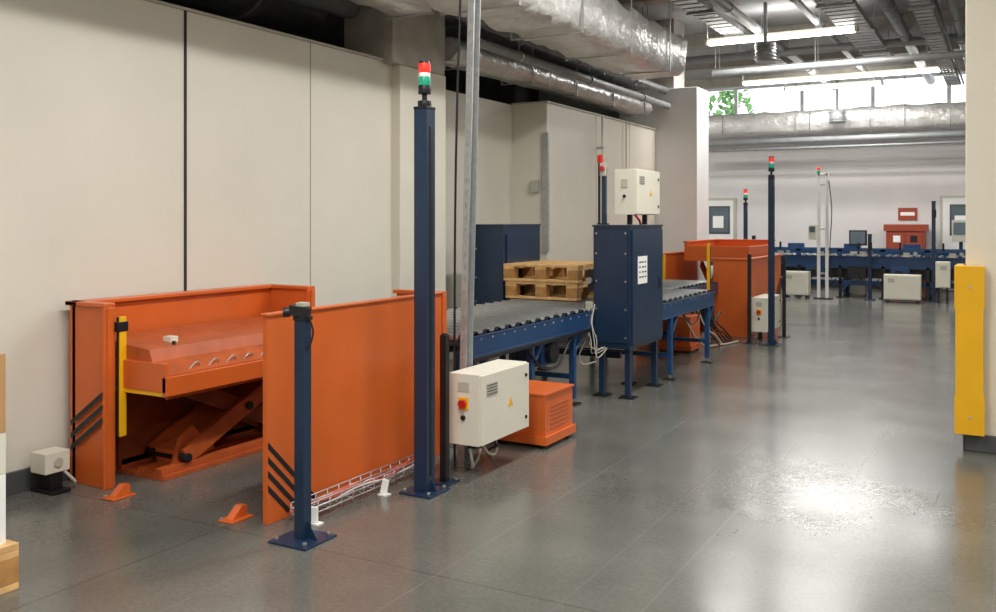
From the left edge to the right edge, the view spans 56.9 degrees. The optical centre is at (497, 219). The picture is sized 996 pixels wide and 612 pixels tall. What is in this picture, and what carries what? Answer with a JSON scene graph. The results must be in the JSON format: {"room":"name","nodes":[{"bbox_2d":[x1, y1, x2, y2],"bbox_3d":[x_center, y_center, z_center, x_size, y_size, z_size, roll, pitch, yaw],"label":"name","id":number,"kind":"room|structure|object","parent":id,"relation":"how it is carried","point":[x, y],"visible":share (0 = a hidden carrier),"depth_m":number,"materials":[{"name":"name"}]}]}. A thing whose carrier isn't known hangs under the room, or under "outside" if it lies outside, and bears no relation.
{"room":"distribution center","nodes":[
{"label":"distribution center","id":0,"kind":"room"},
{"bbox_2d":[287,0,358,18],"bbox_3d":[-2.802,-2.600,6.080,0.330,1.400,5.900,0,0,29],"label":"ceiling pipe","id":1,"kind":"object","parent":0,"point":[347,9],"depth_m":8.38,"materials":[{"name":"metal"}]},
{"bbox_2d":[0,0,656,472],"bbox_3d":[-2.665,0.050,6.347,0.670,3.100,20.500,0,0,29],"label":"wall","id":2,"kind":"structure","parent":0,"point":[147,146],"depth_m":6.62,"materials":[{"name":"beige paint"}]},
{"bbox_2d":[6,333,586,496],"bbox_3d":[-2.381,1.535,6.177,0.028,0.130,20.480,0,0,29],"label":"baseboard","id":3,"kind":"structure","parent":2,"relation":"attached to","point":[22,480],"depth_m":5.41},
{"bbox_2d":[530,132,548,251],"bbox_3d":[0.529,-0.350,11.602,0.240,1.500,0.070,0,0,29],"label":"rail","id":4,"kind":"object","parent":2,"relation":"attached to","point":[534,184],"visible":1,"depth_m":11.55,"materials":[{"name":"metal"}]},
{"bbox_2d":[625,122,626,168],"bbox_3d":[1.933,-0.890,13.887,0.068,1.180,0.150,0,0,29],"label":"conduit","id":5,"kind":"object","parent":2,"relation":"attached to","point":[625,122],"visible":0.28,"depth_m":13.88,"materials":[{"name":"grey metal"}]},
{"bbox_2d":[159,0,538,104],"bbox_3d":[-4.453,-0.850,7.628,0.200,4.900,21.000,0,0,29],"label":"wall","id":6,"kind":"structure","parent":0,"point":[331,31],"depth_m":14.34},
{"bbox_2d":[0,286,995,611],"bbox_3d":[2.386,1.700,8.400,20.400,0.200,29.400,0,0,29],"label":"floor","id":7,"kind":"structure","parent":0,"point":[826,468],"depth_m":4.95,"materials":[{"name":"concrete"}]},
{"bbox_2d":[0,539,18,594],"bbox_3d":[-2.798,1.500,3.938,1.200,0.200,0.800,0,0,29],"label":"wooden pallet","id":8,"kind":"object","parent":7,"relation":"on","point":[9,551],"visible":0.99,"depth_m":3.96,"materials":[{"name":"brown wood"}]},
{"bbox_2d":[0,353,5,544],"bbox_3d":[-2.792,0.989,3.926,1.102,0.822,0.755,0,0,29],"label":"cardboard box","id":9,"kind":"object","parent":8,"relation":"on","point":[2,356],"visible":1,"depth_m":3.98,"materials":[{"name":"white paper"}]},
{"bbox_2d":[30,446,76,495],"bbox_3d":[-2.627,1.480,5.449,0.210,0.240,0.209,0,0,29],"label":"sensor box","id":10,"kind":"object","parent":7,"relation":"on","point":[50,463],"visible":1,"depth_m":5.39,"materials":[{"name":"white plastic"}]},
{"bbox_2d":[101,483,136,501],"bbox_3d":[-2.191,1.565,5.316,0.110,0.070,0.160,0,0,29],"label":"floor stop","id":11,"kind":"object","parent":7,"relation":"on","point":[122,491],"visible":1,"depth_m":5.30,"materials":[{"name":"orange paint"}]},
{"bbox_2d":[115,316,262,481],"bbox_3d":[-1.836,1.160,6.192,0.670,0.880,1.565,0,0,29],"label":"scissor lift","id":12,"kind":"object","parent":7,"relation":"on","point":[194,392],"visible":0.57,"depth_m":5.93,"materials":[{"name":"orange paint"}]},
{"bbox_2d":[65,284,314,489],"bbox_3d":[-2.003,1.048,6.262,0.490,1.105,1.765,0,0,29],"label":"barrier","id":13,"kind":"object","parent":7,"relation":"on","point":[97,411],"visible":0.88,"depth_m":5.58,"materials":[{"name":"orange metal"}]},
{"bbox_2d":[217,503,253,524],"bbox_3d":[-1.403,1.565,4.923,0.110,0.070,0.160,0,0,29],"label":"floor stop","id":14,"kind":"object","parent":7,"relation":"on","point":[239,513],"visible":1,"depth_m":4.91,"materials":[{"name":"orange paint"}]},
{"bbox_2d":[268,302,336,550],"bbox_3d":[-0.976,1.006,4.600,0.240,1.188,0.240,0,0,29],"label":"post","id":15,"kind":"object","parent":7,"relation":"on","point":[302,538],"visible":1,"depth_m":4.58,"materials":[{"name":"blue metal"}]},
{"bbox_2d":[289,454,413,525],"bbox_3d":[-0.721,1.553,5.391,0.204,0.093,1.282,0,0,29],"label":"cable tray","id":16,"kind":"object","parent":7,"relation":"on","point":[406,466],"visible":0.75,"depth_m":5.30,"materials":[{"name":"metal"}]},
{"bbox_2d":[261,289,446,524],"bbox_3d":[-0.956,1.045,5.670,0.415,1.110,1.760,0,0,29],"label":"panel","id":17,"kind":"object","parent":7,"relation":"on","point":[362,352],"visible":0.88,"depth_m":5.38,"materials":[{"name":"orange paint"}]},
{"bbox_2d":[344,5,445,296],"bbox_3d":[-1.012,-0.850,9.060,0.620,4.900,0.950,0,0,29],"label":"concrete column","id":18,"kind":"structure","parent":7,"relation":"on","point":[404,42],"depth_m":8.72,"materials":[{"name":"beige paint"}]},
{"bbox_2d":[398,60,449,498],"bbox_3d":[-0.432,0.333,5.413,0.220,2.535,0.220,0,0,29],"label":"post","id":19,"kind":"object","parent":7,"relation":"on","point":[424,486],"visible":1,"depth_m":5.38,"materials":[{"name":"blue metal"}]},
{"bbox_2d":[435,333,459,486],"bbox_3d":[-0.325,1.145,5.606,0.140,0.910,0.140,0,0,29],"label":"support post","id":20,"kind":"object","parent":7,"relation":"on","point":[444,479],"visible":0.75,"depth_m":5.59,"materials":[{"name":"metal"}]},
{"bbox_2d":[453,0,480,466],"bbox_3d":[-0.180,-0.850,6.004,0.219,4.901,0.097,0,0,3],"label":"channel","id":21,"kind":"object","parent":7,"relation":"on","point":[474,6],"visible":0.84,"depth_m":5.98,"materials":[{"name":"metal"}]},
{"bbox_2d":[449,359,528,468],"bbox_3d":[-0.117,1.276,5.991,0.384,0.642,0.685,0,0,29],"label":"control box","id":22,"kind":"object","parent":7,"relation":"on","point":[489,401],"visible":1,"depth_m":5.75,"materials":[{"name":"white metal"}]},
{"bbox_2d":[447,298,593,448],"bbox_3d":[0.010,1.199,8.036,1.282,0.801,3.154,0,0,29],"label":"conveyor","id":23,"kind":"object","parent":7,"relation":"on","point":[531,329],"visible":0.53,"depth_m":7.61,"materials":[{"name":"metal"}]},
{"bbox_2d":[506,280,593,300],"bbox_3d":[0.650,0.711,9.640,0.800,0.175,0.920,0,0,29],"label":"wooden pallet","id":24,"kind":"object","parent":23,"relation":"on","point":[541,290],"visible":0.62,"depth_m":9.32,"materials":[{"name":"brown wood"}]},
{"bbox_2d":[503,260,593,282],"bbox_3d":[0.648,0.533,9.636,0.840,0.175,0.930,0,0,29],"label":"wooden pallet","id":25,"kind":"object","parent":24,"relation":"on","point":[541,270],"visible":0.77,"depth_m":9.38,"materials":[{"name":"brown wood"}]},
{"bbox_2d":[498,380,575,448],"bbox_3d":[0.182,1.407,6.754,0.630,0.385,0.500,0,0,29],"label":"machine housing","id":26,"kind":"object","parent":7,"relation":"on","point":[550,403],"visible":0.54,"depth_m":6.51,"materials":[{"name":"orange paint"}]},
{"bbox_2d":[474,224,663,399],"bbox_3d":[0.619,0.823,9.243,1.067,1.555,2.367,0,0,-41],"label":"machine housing","id":27,"kind":"object","parent":7,"relation":"on","point":[625,280],"visible":0.92,"depth_m":8.40,"materials":[{"name":"blue paint"}]},
{"bbox_2d":[597,155,608,224],"bbox_3d":[0.952,-0.276,8.397,0.102,0.638,0.100,0,0,29],"label":"post","id":28,"kind":"object","parent":27,"relation":"on","point":[602,170],"visible":1,"depth_m":8.39,"materials":[{"name":"blue metal"}]},
{"bbox_2d":[615,169,659,224],"bbox_3d":[1.327,-0.212,8.732,0.226,0.516,0.650,0,0,29],"label":"control box","id":29,"kind":"object","parent":27,"relation":"on","point":[637,191],"visible":1,"depth_m":8.51,"materials":[{"name":"white metal"}]},
{"bbox_2d":[597,117,603,222],"bbox_3d":[1.458,0.075,12.922,0.140,3.050,0.120,0,0,29],"label":"pole","id":30,"kind":"object","parent":7,"relation":"on","point":[602,118],"visible":0.4,"depth_m":12.91,"materials":[{"name":"metal"}]},
{"bbox_2d":[537,288,714,380],"bbox_3d":[1.416,1.199,10.112,1.520,0.801,1.809,0,0,29],"label":"conveyor","id":31,"kind":"object","parent":7,"relation":"on","point":[676,302],"visible":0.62,"depth_m":9.79,"materials":[{"name":"metal"}]},
{"bbox_2d":[619,18,708,280],"bbox_3d":[2.780,-0.850,15.402,1.380,4.900,0.680,0,0,29],"label":"column","id":32,"kind":"structure","parent":7,"relation":"on","point":[682,132],"depth_m":15.02,"materials":[{"name":"paint"}]},
{"bbox_2d":[608,279,738,354],"bbox_3d":[2.288,1.214,11.853,1.351,0.771,2.060,0,0,29],"label":"conveyor","id":33,"kind":"object","parent":7,"relation":"on","point":[675,284],"visible":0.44,"depth_m":11.80,"materials":[{"name":"metal"}]},
{"bbox_2d":[658,314,701,352],"bbox_3d":[2.223,1.383,11.294,0.440,0.435,0.440,0,0,29],"label":"base cabinet","id":34,"kind":"object","parent":7,"relation":"on","point":[682,329],"visible":0.56,"depth_m":11.10,"materials":[{"name":"orange metal"}]},
{"bbox_2d":[663,251,697,313],"bbox_3d":[2.597,1.040,13.993,0.470,1.120,1.820,0,0,29],"label":"panel","id":35,"kind":"object","parent":7,"relation":"on","point":[675,267],"visible":0.1,"depth_m":13.85,"materials":[{"name":"orange paint"}]},
{"bbox_2d":[703,243,713,343],"bbox_3d":[2.733,0.950,11.954,0.110,1.300,0.150,0,0,29],"label":"post","id":36,"kind":"object","parent":7,"relation":"on","point":[708,244],"visible":0.56,"depth_m":11.94,"materials":[{"name":"yellow metal"}]},
{"bbox_2d":[683,239,775,329],"bbox_3d":[3.553,0.955,14.045,0.990,1.290,1.640,0,0,29],"label":"table","id":37,"kind":"object","parent":7,"relation":"on","point":[694,250],"visible":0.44,"depth_m":13.55,"materials":[{"name":"orange paint"}]},
{"bbox_2d":[743,189,747,238],"bbox_3d":[4.285,0.532,15.926,0.220,2.135,0.220,0,0,29],"label":"post","id":38,"kind":"object","parent":7,"relation":"on","point":[745,191],"visible":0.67,"depth_m":15.90,"materials":[{"name":"metal"}]},
{"bbox_2d":[711,254,782,336],"bbox_3d":[3.686,1.062,13.513,0.540,1.075,2.040,0,0,29],"label":"panel","id":39,"kind":"object","parent":7,"relation":"on","point":[730,274],"visible":0.54,"depth_m":12.68,"materials":[{"name":"orange paint"}]},
{"bbox_2d":[743,254,755,343],"bbox_3d":[3.258,1.020,11.920,0.140,1.160,0.140,0,0,29],"label":"support post","id":40,"kind":"object","parent":7,"relation":"on","point":[749,256],"visible":1,"depth_m":11.90,"materials":[{"name":"metal"}]},
{"bbox_2d":[752,294,779,339],"bbox_3d":[3.630,1.315,12.460,0.226,0.570,0.795,0,0,29],"label":"control box","id":41,"kind":"object","parent":7,"relation":"on","point":[760,302],"visible":0.73,"depth_m":12.17,"materials":[{"name":"white metal"}]},
{"bbox_2d":[761,156,781,345],"bbox_3d":[3.502,0.393,11.784,0.220,2.415,0.220,0,0,29],"label":"post","id":42,"kind":"object","parent":7,"relation":"on","point":[771,178],"visible":1,"depth_m":11.76,"materials":[{"name":"blue metal"}]},
{"bbox_2d":[778,256,789,337],"bbox_3d":[3.914,1.045,12.585,0.140,1.110,0.140,0,0,29],"label":"support post","id":43,"kind":"object","parent":7,"relation":"on","point":[783,335],"visible":1,"depth_m":12.56,"materials":[{"name":"metal"}]},
{"bbox_2d":[786,271,810,297],"bbox_3d":[6.165,1.330,19.016,0.520,0.540,0.272,0,0,29],"label":"base cabinet","id":44,"kind":"object","parent":7,"relation":"on","point":[797,282],"visible":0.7,"depth_m":18.90,"materials":[{"name":"white metal"}]},
{"bbox_2d":[808,167,832,298],"bbox_3d":[6.560,0.265,18.688,0.449,2.670,0.260,0,0,29],"label":"mast","id":45,"kind":"object","parent":7,"relation":"on","point":[813,230],"visible":1,"depth_m":18.62,"materials":[{"name":"white metal"}]},
{"bbox_2d":[849,230,866,293],"bbox_3d":[7.826,0.910,19.964,0.360,1.380,0.300,0,0,29],"label":"terminal","id":46,"kind":"object","parent":7,"relation":"on","point":[855,236],"visible":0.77,"depth_m":19.85,"materials":[{"name":"black plastic"}]},
{"bbox_2d":[864,234,875,300],"bbox_3d":[7.439,0.940,18.405,0.200,1.320,0.200,0,0,29],"label":"fence post","id":47,"kind":"object","parent":7,"relation":"on","point":[869,235],"visible":1,"depth_m":18.37,"materials":[{"name":"metal"}]},
{"bbox_2d":[775,241,965,300],"bbox_3d":[9.316,1.040,18.242,8.339,1.120,1.140,0,0,29],"label":"conveyor","id":48,"kind":"object","parent":7,"relation":"on","point":[846,266],"visible":0.53,"depth_m":18.78,"materials":[{"name":"metal"}]},
{"bbox_2d":[775,243,965,291],"bbox_3d":[8.960,1.060,20.059,10.150,1.080,0.930,0,0,29],"label":"conveyor","id":49,"kind":"object","parent":7,"relation":"on","point":[905,246],"visible":0.08,"depth_m":20.10,"materials":[{"name":"metal"}]},
{"bbox_2d":[884,274,920,302],"bbox_3d":[7.846,1.330,17.851,0.650,0.540,0.272,0,0,29],"label":"base cabinet","id":50,"kind":"object","parent":7,"relation":"on","point":[896,286],"visible":1,"depth_m":17.74,"materials":[{"name":"white metal"}]},
{"bbox_2d":[884,224,928,291],"bbox_3d":[9.218,0.850,20.780,0.900,1.500,0.480,0,0,29],"label":"cabinet","id":51,"kind":"object","parent":7,"relation":"on","point":[896,234],"visible":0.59,"depth_m":20.60,"materials":[{"name":"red metal"}]},
{"bbox_2d":[928,201,936,302],"bbox_3d":[8.493,0.615,17.933,0.200,1.970,0.200,0,0,29],"label":"fence post","id":52,"kind":"object","parent":7,"relation":"on","point":[933,202],"visible":0.94,"depth_m":17.89,"materials":[{"name":"metal"}]},
{"bbox_2d":[935,261,950,303],"bbox_3d":[8.543,1.200,17.664,0.250,0.800,0.222,0,0,29],"label":"base cabinet","id":53,"kind":"object","parent":7,"relation":"on","point":[942,268],"visible":1,"depth_m":17.58,"materials":[{"name":"white metal"}]},
{"bbox_2d":[952,220,965,255],"bbox_3d":[9.558,0.800,18.994,0.330,1.600,0.210,0,0,29],"label":"panel","id":54,"kind":"object","parent":7,"relation":"on","point":[958,226],"visible":0.41,"depth_m":18.93,"materials":[{"name":"white metal"}]},
{"bbox_2d":[963,0,995,453],"bbox_3d":[3.940,-0.850,6.448,1.185,4.900,0.800,0,0,29],"label":"pillar","id":55,"kind":"structure","parent":7,"relation":"on","point":[980,14],"depth_m":6.34,"materials":[{"name":"beige paint"}]},
{"bbox_2d":[954,264,984,435],"bbox_3d":[3.308,0.892,6.442,0.185,1.155,0.365,0,0,29],"label":"guard","id":56,"kind":"object","parent":55,"relation":"attached to","point":[969,281],"visible":1,"depth_m":6.29,"materials":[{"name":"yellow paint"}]},
{"bbox_2d":[539,91,618,118],"bbox_3d":[-0.424,-0.850,17.488,6.250,4.900,0.150,0,0,29],"label":"wall partition","id":57,"kind":"structure","parent":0,"point":[542,96],"depth_m":16.39,"materials":[{"name":"paint"}]},
{"bbox_2d":[617,0,671,7],"bbox_3d":[6.321,-3.200,10.845,15.300,0.200,0.300,0,0,29],"label":"ceiling beam","id":58,"kind":"structure","parent":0,"point":[635,3],"depth_m":13.17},
{"bbox_2d":[710,0,835,89],"bbox_3d":[3.263,-3.119,13.061,0.164,0.362,18.000,0,0,29],"label":"ceiling pipe","id":59,"kind":"object","parent":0,"point":[727,6],"depth_m":14.13,"materials":[{"name":"silver metal"}]},
{"bbox_2d":[635,0,965,89],"bbox_3d":[2.386,-3.400,8.400,20.400,0.200,29.400,0,0,29],"label":"ceiling","id":60,"kind":"structure","parent":0,"point":[779,12],"depth_m":15.07,"materials":[{"name":"metal"}]},
{"bbox_2d":[166,0,327,34],"bbox_3d":[-3.322,-2.542,6.369,0.730,1.515,5.900,0,0,29],"label":"duct","id":61,"kind":"object","parent":60,"relation":"hanging from","point":[283,15],"visible":0.9,"depth_m":8.29,"materials":[{"name":"metal"}]},
{"bbox_2d":[350,0,433,19],"bbox_3d":[-1.172,-2.549,7.433,0.526,1.502,1.850,0,0,29],"label":"air duct","id":62,"kind":"object","parent":60,"relation":"hanging from","point":[395,9],"visible":0.98,"depth_m":7.95,"materials":[{"name":"metal"}]},
{"bbox_2d":[445,15,641,89],"bbox_3d":[0.621,-2.714,12.529,0.740,1.172,6.100,0,0,29],"label":"air duct","id":63,"kind":"object","parent":60,"relation":"hanging from","point":[451,23],"visible":0.16,"depth_m":11.71,"materials":[{"name":"metal"}]},
{"bbox_2d":[445,28,652,116],"bbox_3d":[0.859,-2.479,12.340,0.440,1.642,6.000,0,0,29],"label":"air duct","id":64,"kind":"object","parent":60,"relation":"hanging from","point":[492,65],"visible":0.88,"depth_m":11.55,"materials":[{"name":"metal"}]},
{"bbox_2d":[425,0,687,79],"bbox_3d":[-0.093,-2.546,8.006,0.809,1.509,8.900,0,0,29],"label":"air duct","id":65,"kind":"object","parent":60,"relation":"hanging from","point":[608,35],"visible":0.98,"depth_m":9.51,"materials":[{"name":"metal"}]},
{"bbox_2d":[455,7,668,94],"bbox_3d":[1.165,-2.664,12.169,0.144,1.272,6.400,0,0,29],"label":"ceiling pipe","id":66,"kind":"object","parent":60,"relation":"hanging from","point":[653,86],"depth_m":11.84,"materials":[{"name":"silver metal"}]},
{"bbox_2d":[480,6,670,108],"bbox_3d":[1.257,-2.544,12.232,0.124,1.512,6.200,0,0,29],"label":"ceiling pipe","id":67,"kind":"object","parent":60,"relation":"hanging from","point":[518,56],"depth_m":11.43,"materials":[{"name":"silver metal"}]},
{"bbox_2d":[669,0,791,65],"bbox_3d":[4.008,-3.135,15.222,0.410,0.330,6.500,0,0,29],"label":"cable tray","id":68,"kind":"object","parent":60,"relation":"attached to","point":[702,10],"visible":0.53,"depth_m":13.90,"materials":[{"name":"metal"}]},
{"bbox_2d":[754,3,775,63],"bbox_3d":[4.065,-2.850,13.988,0.324,0.900,0.324,0,0,29],"label":"pendant lamp","id":69,"kind":"object","parent":60,"relation":"hanging from","point":[765,52],"depth_m":13.90,"materials":[{"name":"silver metal"}]},
{"bbox_2d":[705,0,858,46],"bbox_3d":[4.365,-3.055,14.280,2.300,0.490,0.200,0,0,29],"label":"lamp","id":70,"kind":"object","parent":60,"relation":"hanging from","point":[834,30],"visible":0.91,"depth_m":14.21,"materials":[{"name":"metal"}]},
{"bbox_2d":[684,42,959,72],"bbox_3d":[9.336,-3.200,16.262,15.300,0.200,0.300,0,0,29],"label":"ceiling beam","id":71,"kind":"structure","parent":60,"relation":"attached to","point":[832,56],"depth_m":17.96,"materials":[{"name":"grey metal"}]},
{"bbox_2d":[684,7,965,48],"bbox_3d":[8.072,-3.200,13.990,15.300,0.200,0.300,0,0,29],"label":"ceiling beam","id":72,"kind":"structure","parent":60,"relation":"attached to","point":[881,23],"depth_m":15.28,"materials":[{"name":"white metal"}]},
{"bbox_2d":[684,60,965,89],"bbox_3d":[10.601,-3.200,18.534,15.300,0.200,0.300,0,0,29],"label":"ceiling beam","id":73,"kind":"structure","parent":60,"relation":"attached to","point":[730,82],"depth_m":20.74,"materials":[{"name":"grey metal"}]},
{"bbox_2d":[784,64,883,91],"bbox_3d":[7.134,-3.055,19.605,2.000,0.490,0.200,0,0,29],"label":"lamp","id":74,"kind":"object","parent":60,"relation":"hanging from","point":[872,82],"visible":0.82,"depth_m":19.55,"materials":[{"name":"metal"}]},
{"bbox_2d":[709,76,965,138],"bbox_3d":[9.039,-2.650,20.354,14.000,1.300,0.778,0,0,29],"label":"air duct","id":75,"kind":"object","parent":60,"relation":"hanging from","point":[897,117],"visible":0.5,"depth_m":20.76,"materials":[{"name":"metal"}]},
{"bbox_2d":[709,85,965,146],"bbox_3d":[9.242,-2.525,19.691,11.000,1.550,0.140,0,0,29],"label":"ceiling pipe","id":76,"kind":"object","parent":60,"relation":"hanging from","point":[960,133],"depth_m":20.48,"materials":[{"name":"silver metal"}]},
{"bbox_2d":[709,83,965,151],"bbox_3d":[9.266,-2.460,19.735,11.000,1.680,0.060,0,0,29],"label":"ceiling pipe","id":77,"kind":"object","parent":60,"relation":"hanging from","point":[962,141],"depth_m":20.67,"materials":[{"name":"silver metal"}]},
{"bbox_2d":[712,0,965,76],"bbox_3d":[7.239,-2.848,13.367,8.350,0.905,0.110,0,0,29],"label":"lamp","id":78,"kind":"object","parent":60,"relation":"hanging from","point":[926,56],"depth_m":14.37,"materials":[{"name":"white metal"}]},
{"bbox_2d":[741,66,946,85],"bbox_3d":[6.851,-3.055,18.275,4.000,0.490,0.200,0,0,29],"label":"lamp","id":79,"kind":"object","parent":60,"relation":"hanging from","point":[933,69],"visible":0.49,"depth_m":18.23,"materials":[{"name":"metal"}]},
{"bbox_2d":[813,0,893,57],"bbox_3d":[4.044,-3.085,11.482,0.510,0.430,12.000,0,0,29],"label":"cable tray","id":80,"kind":"object","parent":60,"relation":"attached to","point":[832,13],"visible":0.75,"depth_m":13.65,"materials":[{"name":"metal"}]},
{"bbox_2d":[907,0,964,85],"bbox_3d":[6.195,-3.010,13.147,0.350,0.580,13.000,0,0,29],"label":"cable tray","id":81,"kind":"object","parent":60,"relation":"attached to","point":[933,34],"visible":0.87,"depth_m":13.57,"materials":[{"name":"metal"}]},
{"bbox_2d":[719,12,927,69],"bbox_3d":[7.360,-2.875,13.585,8.350,0.850,0.060,0,0,29],"label":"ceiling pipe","id":82,"kind":"object","parent":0,"point":[927,12],"depth_m":15.58,"materials":[{"name":"grey metal"}]},
{"bbox_2d":[685,32,965,64],"bbox_3d":[6.762,-3.090,15.234,11.000,0.420,0.140,0,0,29],"label":"ceiling pipe","id":83,"kind":"object","parent":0,"point":[919,40],"depth_m":15.90,"materials":[{"name":"grey metal"}]},
{"bbox_2d":[789,0,875,80],"bbox_3d":[4.050,-3.144,12.624,0.124,0.312,18.000,0,0,29],"label":"ceiling pipe","id":84,"kind":"object","parent":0,"point":[799,4],"depth_m":14.26,"materials":[{"name":"silver metal"}]},
{"bbox_2d":[709,128,965,280],"bbox_3d":[9.486,-0.850,21.157,20.000,4.900,0.200,0,0,29],"label":"wall","id":85,"kind":"structure","parent":0,"point":[868,185],"depth_m":21.83,"materials":[{"name":"paint"}]},
{"bbox_2d":[706,88,735,114],"bbox_3d":[5.277,-2.940,23.465,1.600,0.720,0.100,0,0,29],"label":"window","id":86,"kind":"structure","parent":85,"relation":"in","point":[731,89],"depth_m":23.07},
{"bbox_2d":[709,198,735,277],"bbox_3d":[5.550,0.525,23.165,0.870,2.150,0.120,0,0,29],"label":"door","id":87,"kind":"structure","parent":85,"relation":"in","point":[722,211],"depth_m":23.09,"materials":[{"name":"white metal"}]},
{"bbox_2d":[736,84,801,113],"bbox_3d":[6.675,-2.940,22.687,1.600,0.720,0.100,0,0,29],"label":"window","id":88,"kind":"structure","parent":85,"relation":"in","point":[774,86],"depth_m":22.70,"materials":[{"name":"grey metal"}]},
{"bbox_2d":[802,79,872,110],"bbox_3d":[8.073,-2.940,21.909,1.600,0.720,0.100,0,0,29],"label":"window","id":89,"kind":"structure","parent":85,"relation":"in","point":[860,79],"depth_m":21.81,"materials":[{"name":"grey metal"}]},
{"bbox_2d":[781,283,936,290],"bbox_3d":[9.427,1.535,21.052,20.000,0.130,0.040,0,0,29],"label":"baseboard","id":90,"kind":"structure","parent":85,"relation":"attached to","point":[812,285],"depth_m":21.83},
{"bbox_2d":[898,208,916,219],"bbox_3d":[9.385,-0.140,21.079,0.400,0.280,0.035,0,0,29],"label":"wall sign","id":91,"kind":"object","parent":85,"relation":"attached to","point":[903,213],"visible":1,"depth_m":21.07,"materials":[{"name":"red plastic"}]},
{"bbox_2d":[873,74,948,105],"bbox_3d":[9.471,-2.940,21.131,1.600,0.720,0.100,0,0,29],"label":"window","id":92,"kind":"structure","parent":85,"relation":"in","point":[934,75],"depth_m":21.19,"materials":[{"name":"grey metal"}]},
{"bbox_2d":[940,195,965,290],"bbox_3d":[10.378,0.525,20.478,0.980,2.150,0.120,0,0,29],"label":"door","id":93,"kind":"structure","parent":85,"relation":"in","point":[952,207],"depth_m":20.61,"materials":[{"name":"white metal"}]},
{"bbox_2d":[949,72,965,102],"bbox_3d":[10.869,-2.940,20.353,1.600,0.720,0.100,0,0,29],"label":"window","id":94,"kind":"structure","parent":85,"relation":"in","point":[962,73],"depth_m":20.69,"materials":[{"name":"grey metal"}]},
{"bbox_2d":[829,80,845,123],"bbox_3d":[7.528,-2.725,20.416,0.364,1.150,0.364,0,0,29],"label":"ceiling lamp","id":95,"kind":"object","parent":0,"point":[837,116],"depth_m":20.30,"materials":[{"name":"silver metal"}]},
{"bbox_2d":[877,0,934,84],"bbox_3d":[6.227,-3.109,14.273,0.204,0.382,13.000,0,0,29],"label":"ceiling pipe","id":96,"kind":"object","parent":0,"point":[889,7],"depth_m":14.28,"materials":[{"name":"grey metal"}]},
{"bbox_2d":[946,0,965,66],"bbox_3d":[6.731,-3.114,13.535,0.144,0.372,13.800,0,0,29],"label":"ceiling pipe","id":97,"kind":"object","parent":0,"point":[955,17],"depth_m":13.62,"materials":[{"name":"grey metal"}]},
{"label":"outside","id":98,"kind":"structure","parent":0,"visible":0},
{"bbox_2d":[709,89,754,114],"bbox_3d":[6.801,-1.454,27.105,1.709,6.508,1.619,0,0,29],"label":"tree","id":99,"kind":"object","parent":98,"point":[726,94],"visible":0.28,"depth_m":27.05,"materials":[{"name":"green plant"}]}
]}

